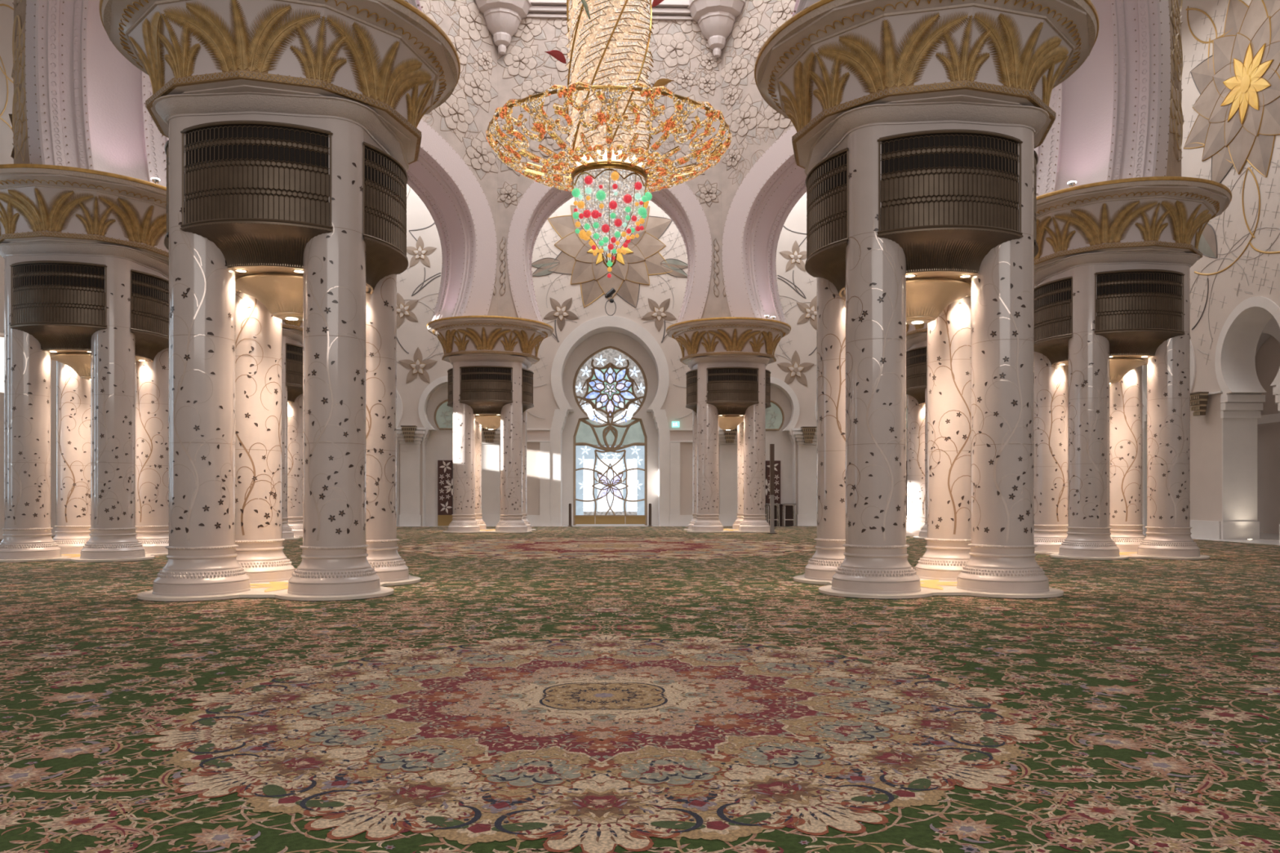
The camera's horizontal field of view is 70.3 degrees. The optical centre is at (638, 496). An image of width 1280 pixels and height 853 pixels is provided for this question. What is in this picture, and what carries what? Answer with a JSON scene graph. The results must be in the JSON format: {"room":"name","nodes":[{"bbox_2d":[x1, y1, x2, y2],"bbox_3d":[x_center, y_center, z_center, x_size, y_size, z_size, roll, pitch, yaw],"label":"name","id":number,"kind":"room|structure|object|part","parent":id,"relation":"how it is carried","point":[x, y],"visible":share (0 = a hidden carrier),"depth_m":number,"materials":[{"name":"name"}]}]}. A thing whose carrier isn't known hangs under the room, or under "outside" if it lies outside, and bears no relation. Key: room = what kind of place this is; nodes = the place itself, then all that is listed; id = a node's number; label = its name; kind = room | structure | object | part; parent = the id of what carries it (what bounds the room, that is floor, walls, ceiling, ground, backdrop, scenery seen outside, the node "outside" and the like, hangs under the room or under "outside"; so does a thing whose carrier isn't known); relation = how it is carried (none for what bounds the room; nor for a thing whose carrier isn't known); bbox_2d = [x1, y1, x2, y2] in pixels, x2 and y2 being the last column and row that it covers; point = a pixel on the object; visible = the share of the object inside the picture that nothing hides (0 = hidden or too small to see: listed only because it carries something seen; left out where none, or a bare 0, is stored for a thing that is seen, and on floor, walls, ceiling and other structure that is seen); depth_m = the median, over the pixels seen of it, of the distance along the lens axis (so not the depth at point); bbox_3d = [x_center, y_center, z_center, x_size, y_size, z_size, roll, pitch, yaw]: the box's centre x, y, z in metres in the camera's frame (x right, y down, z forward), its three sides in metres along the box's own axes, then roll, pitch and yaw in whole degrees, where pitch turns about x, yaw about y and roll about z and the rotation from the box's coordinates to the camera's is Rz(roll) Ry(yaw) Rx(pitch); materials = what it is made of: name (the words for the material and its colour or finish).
{"room":"mosque","nodes":[
{"label":"mosque","id":0,"kind":"room"},
{"bbox_2d":[8,3,13,158],"bbox_3d":[-12.214,-13.547,24.574,2.663,14.246,10.677,0,0,-2],"label":"wall","id":1,"kind":"structure","parent":0,"point":[10,114],"depth_m":19.31,"materials":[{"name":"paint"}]},
{"bbox_2d":[0,0,56,538],"bbox_3d":[-19.831,-10.670,2.396,0.600,24.000,86.000,0,0,-2],"label":"wall","id":2,"kind":"structure","parent":0,"point":[6,14],"depth_m":29.26,"materials":[{"name":"stone"}]},
{"bbox_2d":[0,3,13,129],"bbox_3d":[-20.322,-11.120,29.594,0.066,9.560,8.659,0,0,-2],"label":"wall","id":3,"kind":"structure","parent":2,"relation":"attached to","point":[2,4],"depth_m":29.20,"materials":[{"name":"paint"}]},
{"bbox_2d":[11,0,168,186],"bbox_3d":[-8.561,-13.547,16.446,11.201,14.246,2.642,0,0,45],"label":"wall","id":4,"kind":"structure","parent":0,"point":[78,102],"depth_m":18.54,"materials":[{"name":"paint"}]},
{"bbox_2d":[406,0,498,320],"bbox_3d":[-9.079,-13.556,31.874,9.800,14.228,2.680,0,0,-41],"label":"wall","id":5,"kind":"structure","parent":0,"point":[455,173],"depth_m":32.97,"materials":[{"name":"paint"}]},
{"bbox_2d":[485,0,732,278],"bbox_3d":[-0.793,-14.369,24.387,6.551,17.012,6.484,0,0,-39],"label":"chandelier","id":6,"kind":"object","parent":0,"point":[606,96],"visible":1,"depth_m":23.52,"materials":[{"name":"gold metal"}]},
{"bbox_3d":[-2.786,-9.149,23.668,2.249,1.161,2.008,0,0,-20],"label":"bowl panel","id":7,"kind":"part","parent":6,"relation":"part of","materials":[{"name":"brown metal"}]},
{"bbox_3d":[-2.828,-9.149,24.977,2.249,1.161,2.008,0,0,16],"label":"bowl panel","id":8,"kind":"part","parent":6,"relation":"part of","materials":[{"name":"brown metal"}]},
{"bbox_3d":[-2.093,-9.149,26.060,2.008,1.161,2.249,0,0,-38],"label":"bowl panel","id":9,"kind":"part","parent":6,"relation":"part of","materials":[{"name":"brown metal"}]},
{"bbox_3d":[-1.982,-9.149,22.634,2.008,1.161,2.249,0,0,34],"label":"bowl panel","id":10,"kind":"part","parent":6,"relation":"part of","materials":[{"name":"brown metal"}]},
{"bbox_3d":[-2.222,-11.743,24.242,0.591,0.361,0.040,0,0,-6],"label":"glass","id":11,"kind":"part","parent":6,"relation":"part of","materials":[{"name":"red glass"}]},
{"bbox_3d":[-1.378,-12.443,23.075,0.040,0.361,0.591,0,0,24],"label":"glass","id":12,"kind":"part","parent":6,"relation":"part of","materials":[{"name":"glass"}]},
{"bbox_3d":[-0.794,-15.917,24.387,2.383,13.916,2.383,0,0,-2],"label":"crystal stem","id":13,"kind":"part","parent":6,"relation":"part of","materials":[{"name":"beige"}]},
{"bbox_2d":[571,165,647,262],"bbox_3d":[-0.793,-7.377,24.387,2.020,2.321,2.019,0,0,-2],"label":"pendant","id":14,"kind":"object","parent":6,"relation":"on","point":[609,209],"depth_m":23.74,"materials":[{"name":"multicoloured glass"}]},
{"bbox_3d":[-0.725,-9.149,22.270,2.008,1.161,2.249,0,0,-2],"label":"bowl panel","id":15,"kind":"part","parent":6,"relation":"part of","materials":[{"name":"brown metal"}]},
{"bbox_3d":[0.618,-13.193,24.115,0.591,0.361,0.040,0,0,11],"label":"glass","id":16,"kind":"part","parent":6,"relation":"part of","materials":[{"name":"red glass"}]},
{"bbox_3d":[0.638,-10.993,24.258,0.591,0.361,0.040,0,0,5],"label":"glass","id":17,"kind":"part","parent":6,"relation":"part of","materials":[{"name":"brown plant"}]},
{"bbox_3d":[0.507,-9.149,22.714,2.008,1.161,2.249,0,0,-38],"label":"bowl panel","id":18,"kind":"part","parent":6,"relation":"part of","materials":[{"name":"brown metal"}]},
{"bbox_3d":[0.397,-9.149,26.140,2.008,1.161,2.249,0,0,34],"label":"bowl panel","id":19,"kind":"part","parent":6,"relation":"part of","materials":[{"name":"brown metal"}]},
{"bbox_3d":[1.242,-9.149,23.798,2.249,1.161,2.008,0,0,16],"label":"bowl panel","id":20,"kind":"part","parent":6,"relation":"part of","materials":[{"name":"brown metal"}]},
{"bbox_3d":[1.200,-9.149,25.106,2.249,1.161,2.008,0,0,-20],"label":"bowl panel","id":21,"kind":"part","parent":6,"relation":"part of","materials":[{"name":"brown metal"}]},
{"bbox_2d":[497,13,721,323],"bbox_3d":[-1.113,-13.547,34.892,10.047,14.246,2.641,0,0,-2],"label":"arch","id":22,"kind":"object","parent":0,"point":[680,51],"depth_m":33.68,"materials":[{"name":"paint"}]},
{"bbox_2d":[475,0,532,54],"bbox_3d":[-5.017,-17.245,33.312,2.200,2.050,2.200,0,0,-2],"label":"corbel","id":23,"kind":"object","parent":22,"relation":"attached to","point":[503,18],"visible":0.96,"depth_m":32.88,"materials":[{"name":"grey stone"}]},
{"bbox_2d":[525,0,693,20],"bbox_3d":[-1.069,-17.983,33.433,8.000,0.625,0.400,0,0,-2],"label":"trim","id":24,"kind":"structure","parent":22,"relation":"attached to","point":[548,9],"depth_m":33.43,"materials":[{"name":"grey"}]},
{"bbox_2d":[687,0,745,57],"bbox_3d":[2.879,-17.245,33.553,2.200,2.050,2.200,0,0,-2],"label":"corbel","id":25,"kind":"object","parent":22,"relation":"attached to","point":[716,19],"visible":0.96,"depth_m":33.07,"materials":[{"name":"grey"}]},
{"bbox_2d":[404,0,820,17],"bbox_3d":[-0.392,-13.547,13.139,10.562,14.246,2.651,0,0,-2],"label":"wall","id":26,"kind":"structure","parent":0,"point":[800,5],"depth_m":12.61,"materials":[{"name":"paint"}]},
{"bbox_2d":[0,524,1279,545],"bbox_3d":[1.725,1.380,20.562,44.000,0.100,53.000,0,0,-2],"label":"floor","id":27,"kind":"structure","parent":0,"point":[1264,537],"depth_m":30.31,"materials":[{"name":"grey stone"}]},
{"bbox_2d":[568,503,572,526],"bbox_3d":[-3.097,0.810,40.875,0.200,1.040,0.200,0,0,-2],"label":"post","id":28,"kind":"object","parent":27,"relation":"on","point":[570,504],"visible":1,"depth_m":40.82,"materials":[{"name":"brown metal"}]},
{"bbox_2d":[0,526,1279,852],"bbox_3d":[-0.954,1.322,19.830,37.200,0.017,41.700,0,0,-2],"label":"carpet","id":29,"kind":"object","parent":27,"relation":"on","point":[545,689],"visible":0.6,"depth_m":5.57,"materials":[{"name":"multicoloured carpet"}]},
{"bbox_2d":[0,164,168,562],"bbox_3d":[-11.953,-2.568,19.945,4.777,7.765,4.777,0,0,19],"label":"cluster","id":30,"kind":"object","parent":29,"relation":"on","point":[85,254],"visible":0.88,"depth_m":18.76,"materials":[{"name":"white stone"}]},
{"bbox_2d":[9,260,106,350],"bbox_3d":[-11.915,-3.917,18.702,1.963,1.718,0.793,0,0,-2],"label":"vent grille","id":31,"kind":"object","parent":30,"relation":"attached to","point":[71,295],"depth_m":18.50,"materials":[{"name":"brown metal"}]},
{"bbox_3d":[-11.953,-6.216,19.945,4.511,0.140,4.511,0,0,-2],"label":"scalloped cornice","id":32,"kind":"part","parent":30,"relation":"part of","materials":[{"name":"stone"}]},
{"bbox_3d":[-11.953,-5.086,19.945,3.600,0.230,3.600,0,0,-2],"label":"cornice","id":33,"kind":"part","parent":30,"relation":"part of","materials":[{"name":"stone"}]},
{"bbox_2d":[130,269,168,360],"bbox_3d":[-10.710,-3.917,19.983,0.793,1.718,1.963,0,0,-2],"label":"vent grille","id":34,"kind":"object","parent":30,"relation":"attached to","point":[149,295],"depth_m":19.51,"materials":[{"name":"brown metal"}]},
{"bbox_2d":[151,177,159,183],"bbox_3d":[-10.026,-6.528,18.841,0.176,0.136,0.176,0,0,-2],"label":"spotlight","id":35,"kind":"object","parent":30,"relation":"on","point":[156,180],"visible":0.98,"depth_m":18.79,"materials":[{"name":"silver metal"}]},
{"bbox_2d":[98,0,460,601],"bbox_3d":[-5.011,-2.568,13.113,4.777,7.765,4.777,0,0,19],"label":"cluster","id":36,"kind":"object","parent":29,"relation":"on","point":[290,126],"visible":1,"depth_m":11.89,"materials":[{"name":"stone"}]},
{"bbox_2d":[164,140,238,292],"bbox_3d":[-6.253,-3.917,13.075,0.793,1.718,1.963,0,0,-2],"label":"vent grille","id":37,"kind":"object","parent":36,"relation":"attached to","point":[166,146],"depth_m":12.23,"materials":[{"name":"brown metal"}]},
{"bbox_2d":[234,268,248,272],"bbox_3d":[-5.372,-3.053,12.273,0.170,0.010,0.170,0,0,-2],"label":"recessed light","id":38,"kind":"object","parent":36,"relation":"attached to","point":[236,270],"depth_m":12.26,"materials":[{"name":"beige"}]},
{"bbox_2d":[179,120,333,267],"bbox_3d":[-4.973,-3.917,11.871,1.963,1.718,0.793,0,0,-2],"label":"vent grille","id":39,"kind":"object","parent":36,"relation":"attached to","point":[234,175],"depth_m":11.66,"materials":[{"name":"brown metal"}]},
{"bbox_3d":[-5.011,-6.216,13.113,4.511,0.140,4.511,0,0,-2],"label":"scalloped cornice","id":40,"kind":"part","parent":36,"relation":"part of","materials":[{"name":"metal"}]},
{"bbox_3d":[-5.011,-5.086,13.113,3.600,0.230,3.600,0,0,-2],"label":"cornice","id":41,"kind":"part","parent":36,"relation":"part of","materials":[{"name":"stone"}]},
{"bbox_3d":[-5.011,-2.567,13.113,0.170,0.006,0.170,0,0,-2],"label":"bulb","id":42,"kind":"part","parent":36,"relation":"part of","materials":[{"name":"beige glass"}]},
{"bbox_2d":[292,269,302,273],"bbox_3d":[-4.599,-3.053,12.296,0.170,0.010,0.170,0,0,-2],"label":"recessed light","id":43,"kind":"object","parent":36,"relation":"attached to","point":[295,271],"depth_m":12.30,"materials":[{"name":"beige"}]},
{"bbox_2d":[362,142,408,293],"bbox_3d":[-3.768,-3.917,13.151,0.793,1.718,1.963,0,0,-2],"label":"vent grille","id":44,"kind":"object","parent":36,"relation":"attached to","point":[384,180],"depth_m":12.68,"materials":[{"name":"brown metal"}]},
{"bbox_2d":[282,320,302,540],"bbox_3d":[-12.240,-2.568,29.040,4.777,7.765,4.777,0,0,-30],"label":"cluster","id":45,"kind":"object","parent":29,"relation":"on","point":[292,331],"visible":0.19,"depth_m":28.87,"materials":[{"name":"white stone"}]},
{"bbox_3d":[-12.240,-5.086,29.040,3.600,0.230,3.600,0,0,-2],"label":"cornice","id":46,"kind":"part","parent":45,"relation":"part of","materials":[{"name":"stone"}]},
{"bbox_2d":[285,342,302,402],"bbox_3d":[-10.997,-3.917,29.078,0.793,1.718,1.963,0,0,-2],"label":"vent grille","id":47,"kind":"object","parent":45,"relation":"attached to","point":[294,352],"depth_m":28.50,"materials":[{"name":"brown metal"}]},
{"bbox_2d":[426,315,553,533],"bbox_3d":[-5.648,-2.568,34.644,4.777,7.765,4.777,0,0,-22],"label":"cluster","id":48,"kind":"object","parent":29,"relation":"on","point":[491,380],"visible":1,"depth_m":33.40,"materials":[{"name":"white stone"}]},
{"bbox_2d":[447,368,453,408],"bbox_3d":[-6.890,-3.917,34.606,0.793,1.718,1.963,0,0,-2],"label":"vent grille","id":49,"kind":"object","parent":48,"relation":"attached to","point":[450,371],"depth_m":33.86,"materials":[{"name":"brown metal"}]},
{"bbox_2d":[459,365,512,414],"bbox_3d":[-5.610,-3.917,33.401,1.963,1.718,0.793,0,0,-2],"label":"vent grille","id":50,"kind":"object","parent":48,"relation":"attached to","point":[483,389],"depth_m":33.19,"materials":[{"name":"brown metal"}]},
{"bbox_3d":[-5.648,-6.216,34.644,4.511,0.140,4.511,0,0,-2],"label":"scalloped cornice","id":51,"kind":"part","parent":48,"relation":"part of","materials":[{"name":"stone"}]},
{"bbox_3d":[-5.648,-5.086,34.644,3.600,0.230,3.600,0,0,-2],"label":"cornice","id":52,"kind":"part","parent":48,"relation":"part of","materials":[{"name":"stone"}]},
{"bbox_2d":[521,368,533,413],"bbox_3d":[-4.405,-3.917,34.682,0.793,1.718,1.963,0,0,-2],"label":"vent grille","id":53,"kind":"object","parent":48,"relation":"attached to","point":[526,375],"depth_m":34.07,"materials":[{"name":"brown metal"}]},
{"bbox_2d":[666,316,791,533],"bbox_3d":[3.428,-2.568,34.921,4.777,7.765,4.777,0,0,19],"label":"cluster","id":54,"kind":"object","parent":29,"relation":"on","point":[728,381],"visible":1,"depth_m":33.67,"materials":[{"name":"white stone"}]},
{"bbox_2d":[685,368,697,413],"bbox_3d":[2.185,-3.917,34.883,0.793,1.718,1.963,0,0,-2],"label":"vent grille","id":55,"kind":"object","parent":54,"relation":"attached to","point":[691,375],"depth_m":34.30,"materials":[{"name":"brown metal"}]},
{"bbox_3d":[3.428,-5.086,34.921,3.600,0.230,3.600,0,0,-2],"label":"cornice","id":56,"kind":"part","parent":54,"relation":"part of","materials":[{"name":"stone"}]},
{"bbox_3d":[3.428,-6.216,34.921,4.511,0.140,4.511,0,0,-2],"label":"scalloped cornice","id":57,"kind":"part","parent":54,"relation":"part of","materials":[{"name":"stone"}]},
{"bbox_2d":[706,366,759,414],"bbox_3d":[3.466,-3.917,33.678,1.963,1.718,0.793,0,0,-2],"label":"vent grille","id":58,"kind":"object","parent":54,"relation":"attached to","point":[730,390],"depth_m":33.46,"materials":[{"name":"brown metal"}]},
{"bbox_2d":[765,369,771,408],"bbox_3d":[4.671,-3.917,34.959,0.793,1.718,1.963,0,0,-2],"label":"vent grille","id":59,"kind":"object","parent":54,"relation":"attached to","point":[767,372],"depth_m":34.26,"materials":[{"name":"brown metal"}]},
{"bbox_2d":[767,444,777,533],"bbox_3d":[4.754,-0.286,32.460,0.300,3.199,0.300,0,0,-2],"label":"pole","id":60,"kind":"object","parent":29,"relation":"on","point":[771,446],"visible":1,"depth_m":32.39,"materials":[{"name":"brown metal"}]},
{"bbox_2d":[765,503,779,526],"bbox_3d":[5.969,0.803,40.501,0.540,1.018,0.460,0,0,-2],"label":"stool","id":61,"kind":"object","parent":29,"relation":"on","point":[767,504],"visible":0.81,"depth_m":40.31,"materials":[{"name":"silver metal"}]},
{"bbox_3d":[6.196,0.829,40.317,0.085,0.967,0.048,0,0,18],"label":"leg","id":62,"kind":"part","parent":61,"relation":"part of","materials":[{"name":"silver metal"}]},
{"bbox_2d":[782,503,795,526],"bbox_3d":[6.699,0.803,40.523,0.540,1.018,0.460,0,0,-2],"label":"stool","id":63,"kind":"object","parent":29,"relation":"on","point":[783,504],"visible":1,"depth_m":40.33,"materials":[{"name":"silver metal"}]},
{"bbox_3d":[6.914,0.829,40.718,0.086,0.967,0.047,0,0,-28],"label":"leg","id":64,"kind":"part","parent":63,"relation":"part of","materials":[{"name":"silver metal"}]},
{"bbox_2d":[906,323,927,538],"bbox_3d":[10.350,-2.568,29.729,4.777,7.765,4.777,0,0,26],"label":"cluster","id":65,"kind":"object","parent":29,"relation":"on","point":[916,335],"visible":0.15,"depth_m":30.18,"materials":[{"name":"white stone"}]},
{"bbox_2d":[906,346,926,404],"bbox_3d":[9.107,-3.917,29.692,0.793,1.718,1.963,0,0,-2],"label":"vent grille","id":66,"kind":"object","parent":65,"relation":"attached to","point":[916,357],"depth_m":29.23,"materials":[{"name":"brown metal"}]},
{"bbox_3d":[10.350,-5.086,29.729,3.600,0.230,3.600,0,0,-2],"label":"cornice","id":67,"kind":"part","parent":65,"relation":"part of","materials":[{"name":"stone"}]},
{"bbox_2d":[754,0,1099,598],"bbox_3d":[4.105,-2.568,13.391,4.777,7.765,4.777,0,0,-22],"label":"cluster","id":68,"kind":"object","parent":29,"relation":"on","point":[919,125],"visible":1,"depth_m":12.15,"materials":[{"name":"stone"}]},
{"bbox_2d":[804,147,848,296],"bbox_3d":[2.862,-3.917,13.354,0.793,1.718,1.963,0,0,-2],"label":"vent grille","id":69,"kind":"object","parent":68,"relation":"attached to","point":[827,184],"depth_m":12.86,"materials":[{"name":"brown metal"}]},
{"bbox_2d":[906,274,915,277],"bbox_3d":[3.744,-3.053,12.551,0.170,0.010,0.170,0,0,-2],"label":"recessed light","id":70,"kind":"object","parent":68,"relation":"attached to","point":[907,275],"depth_m":12.54,"materials":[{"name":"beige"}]},
{"bbox_3d":[4.105,-2.567,13.391,0.170,0.006,0.170,0,0,-2],"label":"bulb","id":71,"kind":"part","parent":68,"relation":"part of","materials":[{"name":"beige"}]},
{"bbox_3d":[4.105,-5.086,13.391,3.600,0.230,3.600,0,0,-2],"label":"cornice","id":72,"kind":"part","parent":68,"relation":"part of","materials":[{"name":"stone"}]},
{"bbox_3d":[4.105,-6.216,13.391,4.511,0.140,4.511,0,0,-2],"label":"scalloped cornice","id":73,"kind":"part","parent":68,"relation":"part of","materials":[{"name":"metal"}]},
{"bbox_2d":[877,128,1022,273],"bbox_3d":[4.143,-3.917,12.149,1.963,1.718,0.793,0,0,-2],"label":"vent grille","id":74,"kind":"object","parent":68,"relation":"attached to","point":[954,182],"depth_m":11.93,"materials":[{"name":"brown metal"}]},
{"bbox_2d":[959,274,972,278],"bbox_3d":[4.517,-3.053,12.574,0.170,0.010,0.170,0,0,-2],"label":"recessed light","id":75,"kind":"object","parent":68,"relation":"attached to","point":[961,276],"depth_m":12.57,"materials":[{"name":"beige"}]},
{"bbox_2d":[968,150,1039,297],"bbox_3d":[5.347,-3.917,13.429,0.793,1.718,1.963,0,0,-2],"label":"vent grille","id":76,"kind":"object","parent":68,"relation":"attached to","point":[1036,248],"depth_m":12.58,"materials":[{"name":"brown metal"}]},
{"bbox_2d":[1034,176,1231,559],"bbox_3d":[10.617,-2.568,20.633,4.777,7.765,4.777,0,0,19],"label":"cluster","id":77,"kind":"object","parent":29,"relation":"on","point":[1114,259],"visible":0.89,"depth_m":19.42,"materials":[{"name":"white stone"}]},
{"bbox_2d":[1034,275,1072,364],"bbox_3d":[9.374,-3.917,20.596,0.793,1.718,1.963,0,0,-2],"label":"vent grille","id":78,"kind":"object","parent":77,"relation":"attached to","point":[1053,300],"depth_m":20.14,"materials":[{"name":"brown metal"}]},
{"bbox_2d":[1067,180,1076,186],"bbox_3d":[9.072,-6.528,19.039,0.176,0.136,0.176,0,0,-2],"label":"spotlight","id":79,"kind":"object","parent":77,"relation":"on","point":[1071,184],"visible":0.99,"depth_m":18.99,"materials":[{"name":"silver metal"}]},
{"bbox_3d":[10.617,-5.086,20.633,3.600,0.230,3.600,0,0,-2],"label":"cornice","id":80,"kind":"part","parent":77,"relation":"part of","materials":[{"name":"stone"}]},
{"bbox_3d":[10.617,-6.216,20.633,4.511,0.140,4.511,0,0,-2],"label":"scalloped cornice","id":81,"kind":"part","parent":77,"relation":"part of","materials":[{"name":"stone"}]},
{"bbox_2d":[1094,269,1185,355],"bbox_3d":[10.655,-3.917,19.391,1.963,1.718,0.793,0,0,-2],"label":"vent grille","id":82,"kind":"object","parent":77,"relation":"attached to","point":[1138,312],"depth_m":19.17,"materials":[{"name":"brown metal"}]},
{"bbox_2d":[648,503,652,526],"bbox_3d":[0.502,0.810,40.984,0.200,1.040,0.200,0,0,-2],"label":"post","id":83,"kind":"object","parent":27,"relation":"on","point":[650,504],"visible":1,"depth_m":40.93,"materials":[{"name":"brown metal"}]},
{"bbox_2d":[765,504,794,526],"bbox_3d":[6.248,0.830,41.180,1.560,1.000,0.460,0,0,-2],"label":"base cabinet","id":84,"kind":"object","parent":27,"relation":"on","point":[788,508],"visible":0.36,"depth_m":41.00,"materials":[{"name":"brown wood"}]},
{"bbox_2d":[396,183,906,526],"bbox_3d":[-1.326,-7.920,41.864,38.780,18.500,1.890,0,0,-2],"label":"wall","id":85,"kind":"structure","parent":0,"point":[549,439],"depth_m":41.29,"materials":[{"name":"paint"}]},
{"bbox_2d":[400,425,417,442],"bbox_3d":[-10.293,-2.812,40.645,0.660,0.725,0.340,0,0,-2],"label":"wall bracket","id":86,"kind":"object","parent":85,"relation":"attached to","point":[408,431],"visible":1,"depth_m":40.58,"materials":[{"name":"brown stone"}]},
{"bbox_2d":[434,399,453,430],"bbox_3d":[-8.530,-3.777,41.569,1.681,1.431,0.090,0,0,-2],"label":"window","id":87,"kind":"structure","parent":85,"relation":"in","point":[443,414],"depth_m":41.58,"materials":[{"name":"green glass"}]},
{"bbox_2d":[437,460,453,525],"bbox_3d":[-8.530,-0.176,41.554,1.320,3.012,0.101,0,0,-2],"label":"door","id":88,"kind":"structure","parent":85,"relation":"in","point":[445,468],"depth_m":41.50,"materials":[{"name":"brown wood"}]},
{"bbox_3d":[-8.530,1.080,41.559,1.320,0.500,0.090,0,0,-2],"label":"kick panel","id":89,"kind":"part","parent":88,"relation":"part of","materials":[{"name":"gold metal"}]},
{"bbox_2d":[481,426,496,442],"bbox_3d":[-6.715,-2.812,40.754,0.660,0.725,0.340,0,0,-2],"label":"wall bracket","id":90,"kind":"object","parent":85,"relation":"attached to","point":[489,434],"visible":0.88,"depth_m":40.69,"materials":[{"name":"brown stone"}]},
{"bbox_2d":[396,186,817,419],"bbox_3d":[-1.306,-9.604,41.214,38.624,12.157,0.118,0,0,-2],"label":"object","id":91,"kind":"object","parent":85,"relation":"attached to","point":[642,258],"depth_m":41.23,"materials":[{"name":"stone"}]},
{"bbox_2d":[573,346,647,524],"bbox_3d":[-1.352,-2.920,42.719,3.626,8.500,0.200,0,0,-2],"label":"window","id":92,"kind":"structure","parent":85,"relation":"in","point":[610,386],"depth_m":42.73,"materials":[{"name":"grey"}]},
{"bbox_3d":[-2.558,1.093,42.649,0.980,0.374,0.125,0,0,-2],"label":"threshold panel","id":93,"kind":"part","parent":92,"relation":"part of","materials":[{"name":"gold metal"}]},
{"bbox_3d":[-1.351,1.093,42.686,1.395,0.374,0.125,0,0,-2],"label":"threshold panel","id":94,"kind":"part","parent":92,"relation":"part of","materials":[{"name":"gold metal"}]},
{"bbox_3d":[-0.144,1.093,42.723,0.980,0.374,0.125,0,0,-2],"label":"threshold panel","id":95,"kind":"part","parent":92,"relation":"part of","materials":[{"name":"gold metal"}]},
{"bbox_2d":[604,288,616,315],"bbox_3d":[-1.276,-8.754,40.826,0.516,1.215,0.548,0,0,-2],"label":"security camera","id":96,"kind":"object","parent":85,"relation":"attached to","point":[612,291],"visible":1,"depth_m":40.63,"materials":[{"name":"black plastic"}]},
{"bbox_2d":[671,421,679,426],"bbox_3d":[1.664,-3.290,41.241,0.340,0.260,0.078,0,0,-2],"label":"exit sign","id":97,"kind":"object","parent":85,"relation":"attached to","point":[674,424],"visible":1,"depth_m":41.22,"materials":[{"name":"teal"}]},
{"bbox_2d":[722,426,737,443],"bbox_3d":[4.120,-2.812,41.085,0.660,0.725,0.340,0,0,-2],"label":"wall bracket","id":98,"kind":"object","parent":85,"relation":"attached to","point":[729,434],"visible":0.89,"depth_m":41.03,"materials":[{"name":"brown metal"}]},
{"bbox_2d":[765,460,780,504],"bbox_3d":[5.883,-0.176,41.993,1.320,3.012,0.101,0,0,-2],"label":"door","id":99,"kind":"structure","parent":85,"relation":"in","point":[777,463],"depth_m":41.97,"materials":[{"name":"brown wood"}]},
{"bbox_2d":[765,400,784,431],"bbox_3d":[5.883,-3.777,42.009,1.681,1.431,0.090,0,0,-2],"label":"window","id":100,"kind":"structure","parent":85,"relation":"in","point":[775,417],"depth_m":42.03,"materials":[{"name":"green glass"}]},
{"bbox_2d":[800,426,817,443],"bbox_3d":[7.699,-2.812,41.194,0.660,0.725,0.340,0,0,-2],"label":"wall bracket","id":101,"kind":"object","parent":85,"relation":"attached to","point":[808,434],"visible":1,"depth_m":41.11,"materials":[{"name":"brown metal"}]},
{"bbox_2d":[906,461,906,522],"bbox_3d":[13.040,-0.176,42.212,1.320,3.012,0.101,0,0,-2],"label":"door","id":102,"kind":"structure","parent":85,"relation":"in","point":[906,461],"depth_m":42.16,"materials":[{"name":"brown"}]},
{"bbox_2d":[720,0,806,323],"bbox_3d":[7.028,-13.547,32.360,9.800,14.246,2.637,0,0,37],"label":"wall","id":103,"kind":"structure","parent":0,"point":[762,181],"depth_m":33.26,"materials":[{"name":"paint"}]},
{"bbox_2d":[1034,0,1184,196],"bbox_3d":[7.437,-13.547,16.925,2.642,14.246,11.280,0,0,42],"label":"wall","id":104,"kind":"structure","parent":0,"point":[1119,115],"depth_m":19.18,"materials":[{"name":"paint"}]},
{"bbox_2d":[1142,0,1279,543],"bbox_3d":[19.023,-7.920,21.540,1.200,18.500,41.900,0,0,-2],"label":"wall","id":105,"kind":"structure","parent":0,"point":[1224,440],"depth_m":28.42,"materials":[{"name":"stone"}]},
{"bbox_2d":[1190,391,1208,416],"bbox_3d":[17.967,-2.982,29.262,0.340,0.725,0.660,0,0,-2],"label":"wall bracket","id":106,"kind":"object","parent":105,"relation":"attached to","point":[1198,400],"visible":0.94,"depth_m":29.09,"materials":[{"name":"brown metal"}]},
{"bbox_2d":[1182,0,1279,364],"bbox_3d":[18.213,-10.272,28.895,0.118,12.046,18.654,0,0,-2],"label":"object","id":107,"kind":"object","parent":105,"relation":"attached to","point":[1237,105],"depth_m":27.64,"materials":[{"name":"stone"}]},
{"bbox_2d":[1255,315,1279,533],"bbox_3d":[22.964,-4.670,23.711,0.750,12.000,46.000,0,0,-2],"label":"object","id":108,"kind":"structure","parent":0,"point":[1268,348],"depth_m":33.24,"materials":[{"name":"stone"}]}
]}

